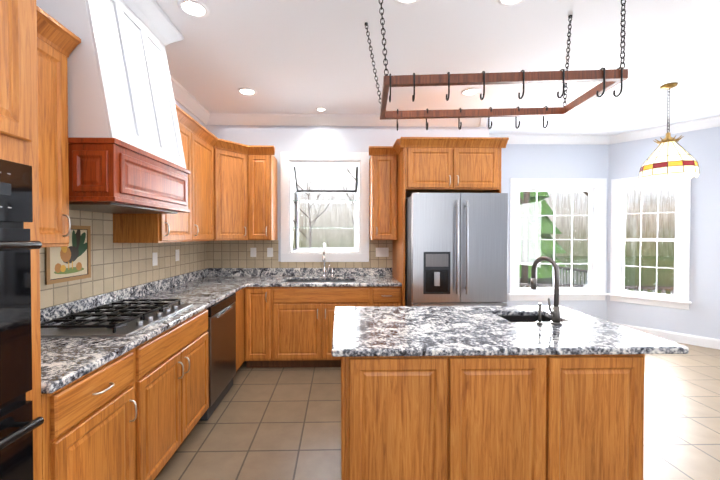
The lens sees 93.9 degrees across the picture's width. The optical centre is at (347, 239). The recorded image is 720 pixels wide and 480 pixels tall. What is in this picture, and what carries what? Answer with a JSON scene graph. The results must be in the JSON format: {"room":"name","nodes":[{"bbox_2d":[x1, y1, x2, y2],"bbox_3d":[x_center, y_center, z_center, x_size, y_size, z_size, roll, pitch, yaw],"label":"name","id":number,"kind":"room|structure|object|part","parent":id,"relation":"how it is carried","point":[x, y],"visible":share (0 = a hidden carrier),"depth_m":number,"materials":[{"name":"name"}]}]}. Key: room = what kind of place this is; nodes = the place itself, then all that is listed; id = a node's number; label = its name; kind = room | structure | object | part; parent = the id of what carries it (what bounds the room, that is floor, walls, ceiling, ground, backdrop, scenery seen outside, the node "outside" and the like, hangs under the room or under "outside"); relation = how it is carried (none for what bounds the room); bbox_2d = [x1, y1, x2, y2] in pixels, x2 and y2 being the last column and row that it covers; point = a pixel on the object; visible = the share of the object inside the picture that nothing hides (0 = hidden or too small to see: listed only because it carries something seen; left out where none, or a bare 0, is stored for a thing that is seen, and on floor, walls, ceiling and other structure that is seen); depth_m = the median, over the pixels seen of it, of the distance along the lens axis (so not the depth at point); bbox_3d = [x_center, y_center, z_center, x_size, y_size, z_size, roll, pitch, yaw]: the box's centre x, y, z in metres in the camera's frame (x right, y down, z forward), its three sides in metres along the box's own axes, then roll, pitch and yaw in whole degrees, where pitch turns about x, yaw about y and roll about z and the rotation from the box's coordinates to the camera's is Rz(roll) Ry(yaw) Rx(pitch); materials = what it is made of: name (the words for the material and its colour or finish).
{"room":"kitchen","nodes":[
{"label":"kitchen","id":0,"kind":"room"},
{"bbox_2d":[174,99,205,127],"bbox_3d":[-1.738,-0.039,0.911,0.140,2.900,6.760,0,1,-1],"label":"wall","id":1,"kind":"structure","parent":0,"point":[178,104],"depth_m":3.68,"materials":[{"name":"grey paint"}]},
{"bbox_2d":[36,5,80,247],"bbox_3d":[-1.476,-0.465,1.368,0.399,1.000,0.507,0,1,-1],"label":"upper cabinet","id":2,"kind":"object","parent":1,"relation":"attached to","point":[57,42],"visible":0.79,"depth_m":1.52,"materials":[{"name":"brown wood"}]},
{"bbox_2d":[36,0,190,213],"bbox_3d":[-1.409,-0.841,2.018,0.561,1.319,0.978,0,1,-1],"label":"range hood","id":3,"kind":"object","parent":1,"relation":"attached to","point":[125,152],"visible":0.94,"depth_m":1.79,"materials":[{"name":"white wood"}]},
{"bbox_2d":[39,209,206,308],"bbox_3d":[-1.699,0.084,2.634,0.010,0.568,3.035,0,1,-1],"label":"tile backsplash","id":4,"kind":"structure","parent":1,"relation":"attached to","point":[116,266],"depth_m":2.42,"materials":[{"name":"beige tile"}]},
{"bbox_2d":[45,225,90,284],"bbox_3d":[-1.674,0.079,2.025,0.011,0.335,0.330,0,1,-1],"label":"framed picture","id":5,"kind":"object","parent":4,"relation":"attached to","point":[71,261],"visible":0.73,"depth_m":2.04,"materials":[{"name":"beige"}]},
{"bbox_2d":[152,252,157,265],"bbox_3d":[-1.696,0.169,2.966,0.008,0.115,0.072,0,1,-1],"label":"electrical outlet","id":6,"kind":"object","parent":4,"relation":"attached to","point":[154,259],"visible":1,"depth_m":2.96,"materials":[{"name":"white plastic"}]},
{"bbox_2d":[175,249,178,260],"bbox_3d":[-1.706,0.153,3.375,0.008,0.115,0.072,0,1,-1],"label":"electrical outlet","id":7,"kind":"object","parent":4,"relation":"attached to","point":[176,255],"visible":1,"depth_m":3.37,"materials":[{"name":"white plastic"}]},
{"bbox_2d":[40,268,208,324],"bbox_3d":[-1.692,0.418,2.639,0.024,0.100,3.035,0,1,-1],"label":"backsplash","id":8,"kind":"structure","parent":1,"relation":"attached to","point":[73,307],"depth_m":2.46,"materials":[{"name":"grey stone"}]},
{"bbox_2d":[113,104,252,242],"bbox_3d":[-1.388,-0.516,3.287,0.660,1.050,1.727,0,1,-1],"label":"upper cabinet","id":9,"kind":"object","parent":1,"relation":"attached to","point":[232,190],"depth_m":3.25,"materials":[{"name":"brown wood"}]},
{"bbox_2d":[206,120,488,261],"bbox_3d":[0.017,-0.084,4.261,3.520,2.900,0.140,0,1,-1],"label":"wall","id":10,"kind":"structure","parent":0,"point":[282,138],"depth_m":4.17,"materials":[{"name":"grey paint"}]},
{"bbox_2d":[253,145,277,239],"bbox_3d":[-1.066,-0.524,3.924,0.492,1.050,0.467,0,1,-1],"label":"upper cabinet","id":11,"kind":"object","parent":10,"relation":"attached to","point":[265,226],"depth_m":3.78,"materials":[{"name":"brown wood"}]},
{"bbox_2d":[207,240,391,267],"bbox_3d":[-0.573,0.174,4.173,2.270,0.348,0.010,0,1,-1],"label":"tile backsplash","id":12,"kind":"structure","parent":10,"relation":"attached to","point":[228,253],"depth_m":4.16,"materials":[{"name":"beige tile"}]},
{"bbox_2d":[250,248,255,256],"bbox_3d":[-1.160,0.153,4.150,0.072,0.115,0.008,0,1,-1],"label":"electrical outlet","id":13,"kind":"object","parent":12,"relation":"attached to","point":[252,252],"visible":1,"depth_m":4.15,"materials":[{"name":"white plastic"}]},
{"bbox_2d":[267,248,272,256],"bbox_3d":[-0.956,0.153,4.155,0.072,0.115,0.008,0,1,-1],"label":"electrical outlet","id":14,"kind":"object","parent":12,"relation":"attached to","point":[269,252],"visible":1,"depth_m":4.15,"materials":[{"name":"white plastic"}]},
{"bbox_2d":[376,248,388,256],"bbox_3d":[0.434,0.152,4.186,0.160,0.115,0.008,0,1,-1],"label":"outlet","id":15,"kind":"object","parent":12,"relation":"attached to","point":[382,252],"visible":1,"depth_m":4.18,"materials":[{"name":"white plastic"}]},
{"bbox_2d":[209,268,391,275],"bbox_3d":[-0.573,0.398,4.171,2.270,0.100,0.020,0,1,-1],"label":"backsplash","id":16,"kind":"structure","parent":10,"relation":"attached to","point":[212,271],"depth_m":4.16,"materials":[{"name":"grey stone"}]},
{"bbox_2d":[280,152,368,261],"bbox_3d":[-0.284,-0.411,4.445,1.095,1.360,0.570,0,1,-1],"label":"garden window","id":17,"kind":"structure","parent":10,"relation":"in","point":[296,200],"depth_m":4.17,"materials":[{"name":"white"}]},
{"bbox_3d":[-0.280,-0.408,4.245,1.095,1.360,0.170,0,1,-1],"label":"sink window trim","id":18,"kind":"part","parent":17,"relation":"part of","materials":[{"name":"white wood"}]},
{"bbox_2d":[369,146,397,239],"bbox_3d":[0.402,-0.525,3.972,0.327,1.050,0.437,0,1,-1],"label":"upper cabinet","id":19,"kind":"object","parent":10,"relation":"attached to","point":[383,193],"visible":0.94,"depth_m":3.81,"materials":[{"name":"brown wood"}]},
{"bbox_2d":[155,341,719,479],"bbox_3d":[1.635,1.455,1.392,6.905,0.100,7.530,0,1,-1],"label":"floor","id":20,"kind":"structure","parent":0,"point":[278,423],"depth_m":2.50,"materials":[{"name":"tile"}]},
{"bbox_2d":[0,0,41,479],"bbox_3d":[-1.307,0.204,0.714,0.707,2.420,0.900,0,1,-1],"label":"tall cabinet","id":21,"kind":"object","parent":20,"relation":"on","point":[18,92],"visible":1,"depth_m":1.06,"materials":[{"name":"brown wood"}]},
{"bbox_2d":[0,159,43,479],"bbox_3d":[-0.973,0.429,0.682,0.098,1.320,0.755,0,1,-1],"label":"wall oven","id":22,"kind":"object","parent":21,"relation":"in","point":[18,424],"visible":1,"depth_m":1.00,"materials":[{"name":"black glass"}]},
{"bbox_2d":[41,345,140,479],"bbox_3d":[-1.346,0.963,1.384,0.657,0.884,0.498,0,1,-1],"label":"base cabinet","id":23,"kind":"object","parent":20,"relation":"on","point":[137,412],"depth_m":1.37,"materials":[{"name":"brown wood"}]},
{"bbox_2d":[141,309,208,479],"bbox_3d":[-1.362,0.953,2.090,0.657,0.884,0.915,0,1,-1],"label":"base cabinet","id":24,"kind":"object","parent":20,"relation":"on","point":[175,362],"depth_m":1.98,"materials":[{"name":"brown wood"}]},
{"bbox_2d":[40,276,255,393],"bbox_3d":[-1.365,0.486,2.647,0.679,0.035,3.035,0,1,-1],"label":"countertop","id":25,"kind":"structure","parent":24,"relation":"on","point":[65,361],"depth_m":1.61,"materials":[{"name":"stone"}]},
{"bbox_2d":[40,299,192,337],"bbox_3d":[-1.365,0.450,2.037,0.525,0.052,0.760,0,1,-1],"label":"cooktop","id":26,"kind":"object","parent":25,"relation":"in","point":[122,319],"visible":0.96,"depth_m":1.88,"materials":[{"name":"silver metal"}]},
{"bbox_2d":[236,288,244,371],"bbox_3d":[-1.408,0.932,3.674,0.637,0.884,0.992,0,1,-1],"label":"base cabinet","id":27,"kind":"object","parent":20,"relation":"on","point":[240,360],"depth_m":3.37,"materials":[{"name":"brown wood"}]},
{"bbox_2d":[199,293,235,420],"bbox_3d":[-1.329,0.941,2.864,0.604,0.869,0.622,0,1,-1],"label":"dishwasher","id":28,"kind":"object","parent":27,"relation":"in","point":[221,330],"visible":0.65,"depth_m":2.79,"materials":[{"name":"grey metal"}]},
{"bbox_2d":[244,287,271,367],"bbox_3d":[-0.947,0.930,3.851,0.291,0.884,0.657,0,1,-1],"label":"base cabinet","id":29,"kind":"object","parent":20,"relation":"on","point":[257,300],"depth_m":3.53,"materials":[{"name":"brown wood"}]},
{"bbox_2d":[272,287,371,366],"bbox_3d":[-0.280,0.929,3.866,1.044,0.884,0.657,0,1,-1],"label":"base cabinet","id":30,"kind":"object","parent":20,"relation":"on","point":[288,326],"depth_m":3.54,"materials":[{"name":"brown wood"}]},
{"bbox_2d":[372,286,401,305],"bbox_3d":[0.406,0.929,3.882,0.327,0.884,0.657,0,1,-1],"label":"base cabinet","id":31,"kind":"object","parent":20,"relation":"on","point":[381,296],"depth_m":3.55,"materials":[{"name":"brown wood"}]},
{"bbox_2d":[248,276,401,286],"bbox_3d":[-0.235,0.469,3.850,1.610,0.035,0.679,0,1,-1],"label":"countertop","id":32,"kind":"structure","parent":31,"relation":"on","point":[261,281],"depth_m":3.60,"materials":[{"name":"stone"}]},
{"bbox_2d":[287,280,354,281],"bbox_3d":[-0.308,0.592,3.853,0.826,0.208,0.416,0,1,-1],"label":"sink","id":33,"kind":"object","parent":32,"relation":"in","point":[321,281],"depth_m":4.05,"materials":[{"name":"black metal"}]},
{"bbox_2d":[322,243,329,276],"bbox_3d":[-0.259,0.244,4.016,0.096,0.410,0.217,0,1,-1],"label":"faucet","id":34,"kind":"object","parent":32,"relation":"on","point":[324,269],"visible":1,"depth_m":4.07,"materials":[{"name":"silver metal"}]},
{"bbox_2d":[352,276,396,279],"bbox_3d":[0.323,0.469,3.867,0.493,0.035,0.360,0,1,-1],"label":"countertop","id":35,"kind":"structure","parent":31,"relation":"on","point":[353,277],"depth_m":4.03,"materials":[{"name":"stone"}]},
{"bbox_2d":[341,356,452,479],"bbox_3d":[0.205,0.955,1.948,0.481,0.884,0.880,0,1,-1],"label":"base cabinet","id":36,"kind":"object","parent":20,"relation":"on","point":[397,411],"depth_m":1.51,"materials":[{"name":"brown wood"}]},
{"bbox_2d":[392,137,508,305],"bbox_3d":[1.068,0.162,3.816,1.130,2.420,0.797,0,1,-1],"label":"cabinet","id":37,"kind":"object","parent":20,"relation":"on","point":[448,164],"visible":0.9,"depth_m":3.46,"materials":[{"name":"brown wood"}]},
{"bbox_2d":[405,193,507,305],"bbox_3d":[1.058,0.463,3.603,0.900,1.825,0.977,0,1,-1],"label":"refrigerator","id":38,"kind":"object","parent":20,"relation":"on","point":[456,246],"visible":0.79,"depth_m":3.17,"materials":[{"name":"grey metal"}]},
{"bbox_2d":[453,355,552,479],"bbox_3d":[0.671,0.955,1.959,0.453,0.884,0.880,0,1,-1],"label":"base cabinet","id":39,"kind":"object","parent":20,"relation":"on","point":[536,417],"depth_m":1.52,"materials":[{"name":"brown wood"}]},
{"bbox_2d":[553,354,644,479],"bbox_3d":[1.139,0.955,1.969,0.482,0.884,0.880,0,1,-1],"label":"base cabinet","id":40,"kind":"object","parent":20,"relation":"on","point":[598,400],"depth_m":1.53,"materials":[{"name":"brown wood"}]},
{"bbox_2d":[331,305,688,356],"bbox_3d":[0.729,0.495,1.956,1.620,0.035,0.910,0,1,-1],"label":"countertop","id":41,"kind":"structure","parent":40,"relation":"on","point":[362,331],"depth_m":1.71,"materials":[{"name":"stone"}]},
{"bbox_2d":[500,316,551,321],"bbox_3d":[1.134,0.610,2.105,0.391,0.198,0.316,0,1,-1],"label":"island sink","id":42,"kind":"object","parent":41,"relation":"in","point":[525,319],"depth_m":2.25,"materials":[{"name":"black metal"}]},
{"bbox_2d":[536,303,542,324],"bbox_3d":[1.095,0.419,1.911,0.035,0.118,0.036,0,1,-1],"label":"soap dispenser","id":43,"kind":"object","parent":41,"relation":"on","point":[539,322],"visible":1,"depth_m":1.91,"materials":[{"name":"grey metal"}]},
{"bbox_2d":[530,256,562,324],"bbox_3d":[1.170,0.287,1.976,0.098,0.381,0.190,0,1,-1],"label":"island faucet","id":44,"kind":"object","parent":41,"relation":"on","point":[555,314],"visible":1,"depth_m":1.91,"materials":[{"name":"grey metal"}]},
{"bbox_2d":[155,0,719,134],"bbox_3d":[1.635,-1.545,1.352,6.905,0.100,7.530,0,1,-1],"label":"ceiling","id":45,"kind":"structure","parent":0,"point":[294,56],"depth_m":2.76,"materials":[{"name":"white paint"}]},
{"bbox_2d":[177,0,208,17],"bbox_3d":[-0.997,-1.499,2.179,0.190,0.011,0.190,0,1,-1],"label":"recessed light","id":46,"kind":"object","parent":45,"relation":"in","point":[196,8],"visible":1,"depth_m":2.18,"materials":[{"name":"white"}]},
{"bbox_2d":[237,87,256,95],"bbox_3d":[-1.025,-1.516,3.438,0.190,0.011,0.190,0,1,-1],"label":"recessed light","id":47,"kind":"object","parent":45,"relation":"in","point":[247,91],"visible":1,"depth_m":3.44,"materials":[{"name":"white"}]},
{"bbox_2d":[316,107,325,111],"bbox_3d":[-0.306,-1.523,3.925,0.120,0.011,0.120,0,1,-1],"label":"recessed light","id":48,"kind":"object","parent":45,"relation":"in","point":[321,109],"visible":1,"depth_m":3.91,"materials":[{"name":"white"}]},
{"bbox_2d":[395,0,419,4],"bbox_3d":[0.377,-1.498,2.050,0.190,0.011,0.190,0,1,-1],"label":"recessed light","id":49,"kind":"object","parent":45,"relation":"in","point":[406,2],"visible":1,"depth_m":2.11,"materials":[{"name":"white"}]},
{"bbox_2d":[461,87,480,95],"bbox_3d":[1.266,-1.516,3.445,0.190,0.011,0.190,0,1,-1],"label":"recessed light","id":50,"kind":"object","parent":45,"relation":"in","point":[470,91],"visible":1,"depth_m":3.44,"materials":[{"name":"white"}]},
{"bbox_2d":[365,0,627,130],"bbox_3d":[0.798,-1.125,2.016,1.389,0.752,0.589,0,1,3],"label":"pot rack","id":51,"kind":"object","parent":45,"relation":"hanging from","point":[609,79],"visible":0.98,"depth_m":1.78,"materials":[{"name":"brown wood"}]},
{"bbox_2d":[498,0,524,6],"bbox_3d":[1.026,-1.498,2.064,0.190,0.011,0.190,0,1,-1],"label":"recessed light","id":52,"kind":"object","parent":45,"relation":"in","point":[506,3],"visible":1,"depth_m":2.12,"materials":[{"name":"white"}]},
{"bbox_2d":[638,82,699,182],"bbox_3d":[3.159,-1.059,3.308,0.425,0.920,0.425,0,1,-1],"label":"pendant lamp","id":53,"kind":"object","parent":45,"relation":"hanging from","point":[670,158],"visible":1,"depth_m":3.24,"materials":[{"name":"white glass"}]},
{"bbox_2d":[501,144,608,320],"bbox_3d":[2.794,-0.095,5.094,2.350,2.900,0.140,0,1,-1],"label":"wall","id":54,"kind":"structure","parent":0,"point":[553,161],"depth_m":5.02,"materials":[{"name":"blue paint"}]},
{"bbox_2d":[508,177,690,309],"bbox_3d":[3.500,-0.003,4.750,2.185,1.825,0.861,0,1,-1],"label":"window","id":55,"kind":"structure","parent":54,"relation":"in","point":[599,185],"depth_m":4.99,"materials":[{"name":"white wood"}]},
{"bbox_3d":[3.147,-0.005,5.108,1.195,1.570,0.050,0,1,-1],"label":"window sash in the nook","id":56,"kind":"part","parent":55,"relation":"part of","materials":[{"name":"white wood"}]},
{"bbox_3d":[4.267,0.000,4.756,0.075,1.570,0.610,-1,1,-41],"label":"diagonal window sash","id":57,"kind":"part","parent":55,"relation":"part of","materials":[{"name":"white wood"}]},
{"bbox_3d":[4.240,0.008,4.734,0.195,1.805,0.870,-1,1,-41],"label":"diagonal window trim","id":58,"kind":"part","parent":55,"relation":"part of","materials":[{"name":"white wood"}]},
{"bbox_2d":[607,126,719,338],"bbox_3d":[4.454,-0.087,4.527,0.140,2.900,1.500,-1,1,-41],"label":"wall","id":59,"kind":"structure","parent":0,"point":[701,315],"depth_m":4.35,"materials":[{"name":"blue paint"}]},
{"bbox_2d":[170,75,719,144],"bbox_3d":[1.648,-1.436,1.369,6.651,0.115,7.281,0,1,-1],"label":"crown molding","id":60,"kind":"structure","parent":59,"relation":"attached to","point":[187,100],"depth_m":4.15,"materials":[{"name":"white"}]},
{"bbox_2d":[615,323,719,349],"bbox_3d":[1.638,1.343,1.395,6.632,0.125,7.258,0,1,-1],"label":"baseboard","id":61,"kind":"structure","parent":59,"relation":"attached to","point":[713,343],"depth_m":4.45,"materials":[{"name":"white"}]},
{"label":"outside","id":62,"kind":"structure","parent":0,"visible":0},
{"bbox_2d":[293,167,675,255],"bbox_3d":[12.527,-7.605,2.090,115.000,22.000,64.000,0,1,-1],"label":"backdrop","id":63,"kind":"structure","parent":62,"point":[310,173],"depth_m":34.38,"materials":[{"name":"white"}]},
{"bbox_2d":[519,256,673,294],"bbox_3d":[9.736,1.945,15.160,100.000,0.050,90.000,0,1,-1],"label":"ground","id":64,"kind":"structure","parent":62,"point":[661,272],"depth_m":19.82,"materials":[{"name":"green plant"}]},
{"bbox_2d":[293,181,333,247],"bbox_3d":[-2.720,-1.729,23.691,3.779,7.113,2.303,0,1,-1],"label":"tree","id":65,"kind":"object","parent":64,"relation":"on","point":[310,222],"depth_m":23.80,"materials":[{"name":"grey plant"}]},
{"bbox_2d":[335,167,355,224],"bbox_3d":[0.920,-1.985,22.918,3.447,7.645,2.320,0,1,-1],"label":"tree","id":66,"kind":"object","parent":64,"relation":"on","point":[347,193],"depth_m":22.33,"materials":[{"name":"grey plant"}]},
{"bbox_2d":[520,191,529,287],"bbox_3d":[6.705,-2.636,11.729,2.819,9.248,2.029,0,1,-1],"label":"tree","id":67,"kind":"object","parent":64,"relation":"on","point":[524,269],"depth_m":10.99,"materials":[{"name":"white plant"}]},
{"bbox_2d":[519,191,551,286],"bbox_3d":[7.159,-0.410,14.070,2.687,4.730,2.606,0,1,-1],"label":"tree","id":68,"kind":"object","parent":64,"relation":"on","point":[532,235],"depth_m":13.34,"materials":[{"name":"green plant"}]},
{"bbox_2d":[529,191,566,282],"bbox_3d":[8.436,-0.699,15.095,2.878,5.280,2.878,0,1,-1],"label":"tree","id":69,"kind":"object","parent":64,"relation":"on","point":[542,203],"depth_m":14.41,"materials":[{"name":"green plant"}]},
{"bbox_2d":[519,264,673,294],"bbox_3d":[3.266,1.380,5.841,12.355,1.330,9.673,0,1,-1],"label":"deck","id":70,"kind":"object","parent":64,"relation":"on","point":[644,288],"depth_m":5.86,"materials":[{"name":"grey"}]}
]}

